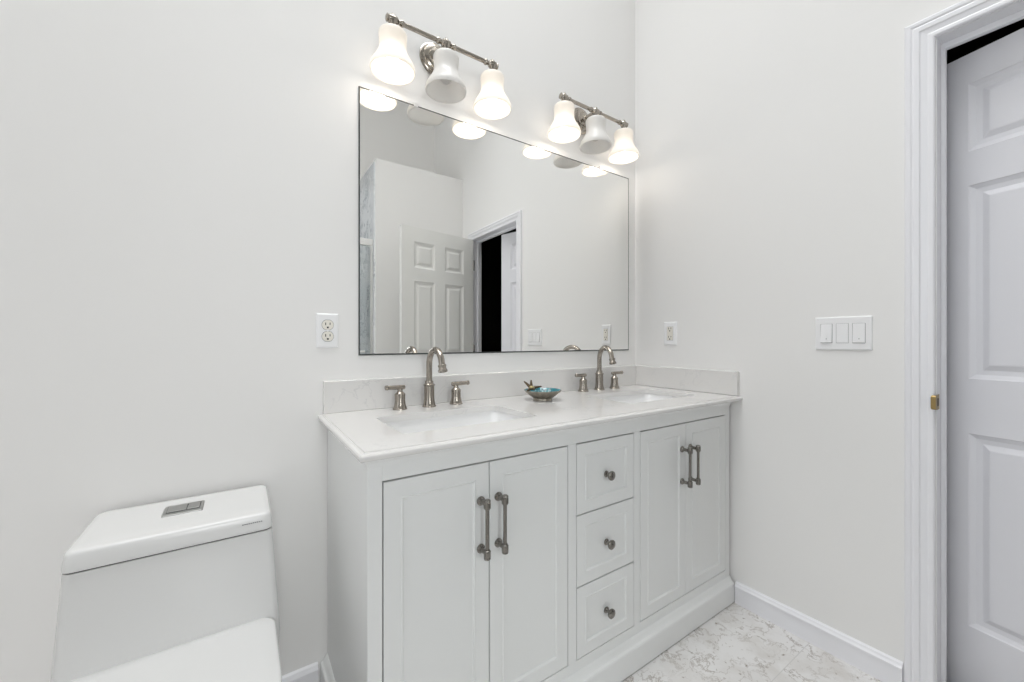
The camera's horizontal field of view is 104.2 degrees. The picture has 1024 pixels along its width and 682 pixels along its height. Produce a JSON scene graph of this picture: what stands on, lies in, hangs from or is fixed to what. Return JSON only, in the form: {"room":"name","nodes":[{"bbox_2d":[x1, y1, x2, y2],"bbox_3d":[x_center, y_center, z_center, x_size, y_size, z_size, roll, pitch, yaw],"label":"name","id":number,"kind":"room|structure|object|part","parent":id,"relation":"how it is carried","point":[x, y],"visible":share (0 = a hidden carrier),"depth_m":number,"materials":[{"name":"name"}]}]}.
{"room":"bathroom","nodes":[
{"label":"bathroom","id":0,"kind":"room"},
{"bbox_2d":[0,0,634,681],"bbox_3d":[-0.655,-0.826,1.340,3.290,4.100,0.120,0,0,-34],"label":"wall","id":1,"kind":"structure","parent":0,"point":[179,178],"depth_m":1.12,"materials":[{"name":"white paint"}]},
{"bbox_2d":[282,661,317,681],"bbox_3d":[-1.302,1.079,0.822,1.638,0.090,0.016,0,0,-34],"label":"baseboard","id":2,"kind":"structure","parent":1,"relation":"attached to","point":[309,673],"depth_m":1.25,"materials":[{"name":"white paint"}]},
{"bbox_2d":[316,313,338,347],"bbox_3d":[-0.601,-0.034,1.299,0.068,0.113,0.008,0,0,-34],"label":"outlet","id":3,"kind":"object","parent":1,"relation":"attached to","point":[327,324],"visible":1,"depth_m":1.30,"materials":[{"name":"white plastic"}]},
{"bbox_2d":[322,331,333,341],"bbox_3d":[-0.600,-0.015,1.297,0.036,0.034,0.003,0,0,-34],"label":"socket","id":4,"kind":"object","parent":3,"relation":"attached to","point":[327,336],"depth_m":1.30,"materials":[{"name":"grey plastic"}]},
{"bbox_2d":[322,320,333,329],"bbox_3d":[-0.600,-0.052,1.297,0.036,0.034,0.003,0,0,-34],"label":"socket","id":5,"kind":"object","parent":3,"relation":"attached to","point":[326,324],"depth_m":1.30,"materials":[{"name":"grey plastic"}]},
{"bbox_2d":[369,12,510,119],"bbox_3d":[-0.243,-1.011,1.441,0.532,0.234,0.173,0,0,-34],"label":"vanity light","id":6,"kind":"object","parent":1,"relation":"attached to","point":[391,64],"visible":1,"depth_m":1.40,"materials":[{"name":"white glass"}]},
{"bbox_3d":[-0.395,-0.958,1.322,0.146,0.129,0.146,0,0,-34],"label":"lamp shade","id":7,"kind":"part","parent":6,"relation":"part of","materials":[{"name":"white glass"}]},
{"bbox_3d":[-0.395,-0.969,1.322,0.043,0.094,0.044,0,0,-34],"label":"bulb","id":8,"kind":"part","parent":6,"relation":"part of","materials":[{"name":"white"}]},
{"bbox_3d":[-0.236,-0.958,1.429,0.146,0.129,0.146,0,0,-34],"label":"lamp shade","id":9,"kind":"part","parent":6,"relation":"part of","materials":[{"name":"white glass"}]},
{"bbox_3d":[-0.236,-0.969,1.429,0.043,0.094,0.044,0,0,-34],"label":"bulb","id":10,"kind":"part","parent":6,"relation":"part of","materials":[{"name":"white glass"}]},
{"bbox_3d":[-0.076,-0.958,1.538,0.146,0.129,0.146,0,0,-34],"label":"lamp shade","id":11,"kind":"part","parent":6,"relation":"part of","materials":[{"name":"white glass"}]},
{"bbox_2d":[323,365,635,413],"bbox_3d":[0.032,0.182,1.718,1.547,0.104,0.020,0,0,-34],"label":"backsplash","id":12,"kind":"structure","parent":1,"relation":"attached to","point":[356,394],"depth_m":1.55,"materials":[{"name":"white stone"}]},
{"bbox_2d":[358,86,628,355],"bbox_3d":[0.050,-0.414,1.739,1.378,0.926,0.007,0,0,-34],"label":"wall mirror","id":13,"kind":"object","parent":1,"relation":"attached to","point":[472,239],"visible":1,"depth_m":1.61,"materials":[{"name":"grey mirror"}]},
{"bbox_2d":[547,92,638,163],"bbox_3d":[0.381,-1.014,1.862,0.533,0.228,0.173,0,0,-34],"label":"vanity light","id":14,"kind":"object","parent":1,"relation":"attached to","point":[569,122],"visible":1,"depth_m":1.82,"materials":[{"name":"white glass"}]},
{"bbox_3d":[0.228,-0.964,1.743,0.146,0.129,0.146,0,0,-34],"label":"lamp shade","id":15,"kind":"part","parent":14,"relation":"part of","materials":[{"name":"white glass"}]},
{"bbox_3d":[0.368,-1.066,1.880,0.026,0.026,0.072,0,0,-34],"label":"arm","id":16,"kind":"part","parent":14,"relation":"part of","materials":[{"name":"silver metal"}]},
{"bbox_3d":[0.388,-0.964,1.851,0.146,0.129,0.146,0,0,-34],"label":"lamp shade","id":17,"kind":"part","parent":14,"relation":"part of","materials":[{"name":"white glass"}]},
{"bbox_3d":[0.549,-0.964,1.959,0.146,0.129,0.146,0,0,-34],"label":"lamp shade","id":18,"kind":"part","parent":14,"relation":"part of","materials":[{"name":"white glass"}]},
{"bbox_2d":[622,601,881,681],"bbox_3d":[0.656,1.174,-0.683,3.200,0.100,4.700,0,0,-34],"label":"floor","id":19,"kind":"structure","parent":0,"point":[736,644],"depth_m":1.41,"materials":[{"name":"tile"}]},
{"bbox_2d":[50,485,281,681],"bbox_3d":[-0.687,0.771,0.801,0.398,0.706,0.702,0,0,-34],"label":"toilet","id":20,"kind":"object","parent":19,"relation":"on","point":[183,589],"visible":1,"depth_m":0.88,"materials":[{"name":"white ceramic"}]},
{"bbox_3d":[-0.812,0.444,0.987,0.364,0.041,0.238,0,0,-34],"label":"tank lid","id":21,"kind":"part","parent":20,"relation":"part of","materials":[{"name":"white ceramic"}]},
{"bbox_3d":[-0.620,0.691,0.702,0.374,0.024,0.462,0,0,-34],"label":"seat lid","id":22,"kind":"part","parent":20,"relation":"part of","materials":[{"name":"white ceramic"}]},
{"bbox_3d":[-0.827,0.422,1.004,0.079,0.003,0.070,0,0,-34],"label":"flush plate","id":23,"kind":"part","parent":20,"relation":"part of","materials":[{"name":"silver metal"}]},
{"bbox_2d":[320,402,733,681],"bbox_3d":[0.174,0.690,1.491,1.544,0.870,0.553,0,0,-34],"label":"vanity cabinet","id":24,"kind":"object","parent":19,"relation":"on","point":[585,553],"visible":1,"depth_m":1.15,"materials":[{"name":"white paint"}]},
{"bbox_3d":[-0.179,0.651,0.981,0.276,0.663,0.021,0,0,-34],"label":"door","id":25,"kind":"part","parent":24,"relation":"part of","materials":[{"name":"white paint"}]},
{"bbox_3d":[-0.070,0.478,1.019,0.024,0.153,0.043,0,0,-34],"label":"handle","id":26,"kind":"part","parent":24,"relation":"part of","materials":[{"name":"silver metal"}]},
{"bbox_3d":[-0.025,0.478,1.049,0.024,0.153,0.043,0,0,-34],"label":"handle","id":27,"kind":"part","parent":24,"relation":"part of","materials":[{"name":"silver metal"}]},
{"bbox_3d":[0.051,0.651,1.136,0.274,0.663,0.021,0,0,-34],"label":"door","id":28,"kind":"part","parent":24,"relation":"part of","materials":[{"name":"white paint"}]},
{"bbox_3d":[0.169,0.269,1.506,1.536,0.028,0.522,0,0,-34],"label":"cove moulding","id":29,"kind":"part","parent":24,"relation":"part of","materials":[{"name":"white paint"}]},
{"bbox_2d":[318,365,742,462],"bbox_3d":[0.177,0.192,1.491,1.562,0.124,0.560,0,0,-34],"label":"countertop","id":30,"kind":"structure","parent":24,"relation":"on","point":[356,412],"depth_m":1.40,"materials":[{"name":"white stone"}]},
{"bbox_2d":[385,347,469,409],"bbox_3d":[-0.266,0.127,1.382,0.317,0.214,0.158,0,0,-34],"label":"faucet","id":31,"kind":"object","parent":30,"relation":"on","point":[429,401],"visible":1,"depth_m":1.41,"materials":[{"name":"silver metal"}]},
{"bbox_3d":[-0.398,0.158,1.357,0.070,0.018,0.017,0,0,-40],"label":"lever","id":32,"kind":"part","parent":31,"relation":"part of","materials":[{"name":"silver metal"}]},
{"bbox_3d":[-0.297,0.188,1.427,0.049,0.092,0.049,0,0,-34],"label":"spout","id":33,"kind":"part","parent":31,"relation":"part of","materials":[{"name":"silver metal"}]},
{"bbox_3d":[-0.194,0.158,1.495,0.070,0.018,0.017,0,0,-28],"label":"lever","id":34,"kind":"part","parent":31,"relation":"part of","materials":[{"name":"silver metal"}]},
{"bbox_2d":[385,411,520,432],"bbox_3d":[-0.169,0.329,1.231,0.466,0.150,0.296,0,0,-34],"label":"sink basin","id":35,"kind":"object","parent":30,"relation":"in","point":[442,422],"visible":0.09,"depth_m":1.36,"materials":[{"name":"white ceramic"}]},
{"bbox_2d":[524,380,561,400],"bbox_3d":[0.121,0.194,1.586,0.156,0.080,0.150,0,0,-34],"label":"dish","id":36,"kind":"object","parent":30,"relation":"on","point":[538,393],"visible":1,"depth_m":1.55,"materials":[{"name":"grey metal"}]},
{"bbox_2d":[575,345,622,391],"bbox_3d":[0.449,0.127,1.869,0.317,0.214,0.154,0,0,-34],"label":"faucet","id":37,"kind":"object","parent":30,"relation":"on","point":[599,374],"visible":1,"depth_m":1.90,"materials":[{"name":"silver metal"}]},
{"bbox_3d":[0.318,0.158,1.842,0.070,0.018,0.017,0,0,-40],"label":"lever","id":38,"kind":"part","parent":37,"relation":"part of","materials":[{"name":"silver metal"}]},
{"bbox_3d":[0.419,0.188,1.913,0.049,0.092,0.049,0,0,-18],"label":"spout","id":39,"kind":"part","parent":37,"relation":"part of","materials":[{"name":"silver metal"}]},
{"bbox_3d":[0.522,0.158,1.980,0.070,0.018,0.017,0,0,-28],"label":"lever","id":40,"kind":"part","parent":37,"relation":"part of","materials":[{"name":"silver metal"}]},
{"bbox_2d":[600,393,677,402],"bbox_3d":[0.554,0.329,1.719,0.466,0.150,0.296,0,0,-34],"label":"sink basin","id":41,"kind":"object","parent":30,"relation":"in","point":[644,397],"visible":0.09,"depth_m":1.89,"materials":[{"name":"white ceramic"}]},
{"bbox_3d":[0.306,0.874,1.308,0.266,0.218,0.021,0,0,-34],"label":"drawer","id":42,"kind":"part","parent":24,"relation":"part of","materials":[{"name":"white paint"}]},
{"bbox_3d":[0.306,0.651,1.308,0.266,0.218,0.021,0,0,-34],"label":"drawer","id":43,"kind":"part","parent":24,"relation":"part of","materials":[{"name":"white paint"}]},
{"bbox_3d":[0.306,0.429,1.308,0.266,0.218,0.021,0,0,-34],"label":"drawer","id":44,"kind":"part","parent":24,"relation":"part of","materials":[{"name":"white paint"}]},
{"bbox_3d":[0.317,0.880,1.292,0.031,0.031,0.030,0,0,-34],"label":"knob","id":45,"kind":"part","parent":24,"relation":"part of","materials":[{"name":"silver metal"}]},
{"bbox_3d":[0.317,0.657,1.292,0.031,0.031,0.030,0,0,-34],"label":"knob","id":46,"kind":"part","parent":24,"relation":"part of","materials":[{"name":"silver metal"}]},
{"bbox_3d":[0.317,0.435,1.292,0.031,0.031,0.030,0,0,-34],"label":"knob","id":47,"kind":"part","parent":24,"relation":"part of","materials":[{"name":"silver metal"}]},
{"bbox_3d":[0.558,0.651,1.479,0.271,0.663,0.021,0,0,-34],"label":"door","id":48,"kind":"part","parent":24,"relation":"part of","materials":[{"name":"white paint"}]},
{"bbox_3d":[0.666,0.478,1.515,0.024,0.153,0.043,0,0,-34],"label":"handle","id":49,"kind":"part","parent":24,"relation":"part of","materials":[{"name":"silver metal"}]},
{"bbox_3d":[0.711,0.478,1.546,0.024,0.153,0.043,0,0,-34],"label":"handle","id":50,"kind":"part","parent":24,"relation":"part of","materials":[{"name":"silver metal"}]},
{"bbox_3d":[0.791,0.651,1.636,0.286,0.663,0.021,0,0,-34],"label":"door","id":51,"kind":"part","parent":24,"relation":"part of","materials":[{"name":"white paint"}]},
{"bbox_2d":[635,0,1020,681],"bbox_3d":[1.474,-0.826,1.045,0.090,4.100,2.750,0,0,-34],"label":"wall","id":52,"kind":"structure","parent":0,"point":[769,134],"depth_m":1.54,"materials":[{"name":"white paint"}]},
{"bbox_2d":[664,322,676,344],"bbox_3d":[0.785,-0.037,1.979,0.008,0.116,0.072,0,0,-34],"label":"outlet","id":53,"kind":"object","parent":52,"relation":"attached to","point":[670,328],"visible":1,"depth_m":1.97,"materials":[{"name":"white plastic"}]},
{"bbox_2d":[667,327,672,339],"bbox_3d":[0.783,-0.037,1.977,0.002,0.066,0.033,0,0,-34],"label":"socket","id":54,"kind":"object","parent":53,"relation":"attached to","point":[669,329],"depth_m":1.97,"materials":[{"name":"grey plastic"}]},
{"bbox_2d":[734,581,902,681],"bbox_3d":[1.107,1.079,1.496,0.016,0.090,0.524,0,0,-34],"label":"baseboard","id":55,"kind":"structure","parent":52,"relation":"attached to","point":[884,667],"depth_m":1.45,"materials":[{"name":"white paint"}]},
{"bbox_2d":[815,316,872,349],"bbox_3d":[1.167,-0.027,1.408,0.013,0.117,0.161,0,0,-34],"label":"light switch","id":56,"kind":"object","parent":52,"relation":"attached to","point":[851,332],"visible":1,"depth_m":1.40,"materials":[{"name":"white plastic"}]},
{"bbox_2d":[904,0,1023,681],"bbox_3d":[1.530,0.064,0.941,0.116,2.122,0.858,0,0,-34],"label":"door frame","id":57,"kind":"structure","parent":52,"relation":"attached to","point":[919,37],"depth_m":1.24,"materials":[{"name":"white paint"}]},
{"bbox_3d":[1.299,0.187,1.223,0.046,0.046,0.011,0,0,-34],"label":"strike plate","id":58,"kind":"part","parent":57,"relation":"part of","materials":[{"name":"gold metal"}]},
{"bbox_2d":[947,28,1023,681],"bbox_3d":[1.430,0.106,1.317,0.043,2.012,0.672,0,0,-19],"label":"door","id":59,"kind":"structure","parent":52,"relation":"in","point":[985,86],"depth_m":1.21,"materials":[{"name":"white paint"}]},
{"bbox_2d":[947,19,1023,63],"bbox_3d":[2.277,-1.426,1.376,1.610,0.100,2.900,0,0,-34],"label":"door gap","id":60,"kind":"structure","parent":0,"point":[957,52],"depth_m":1.83,"materials":[{"name":"black paint"}]}
]}

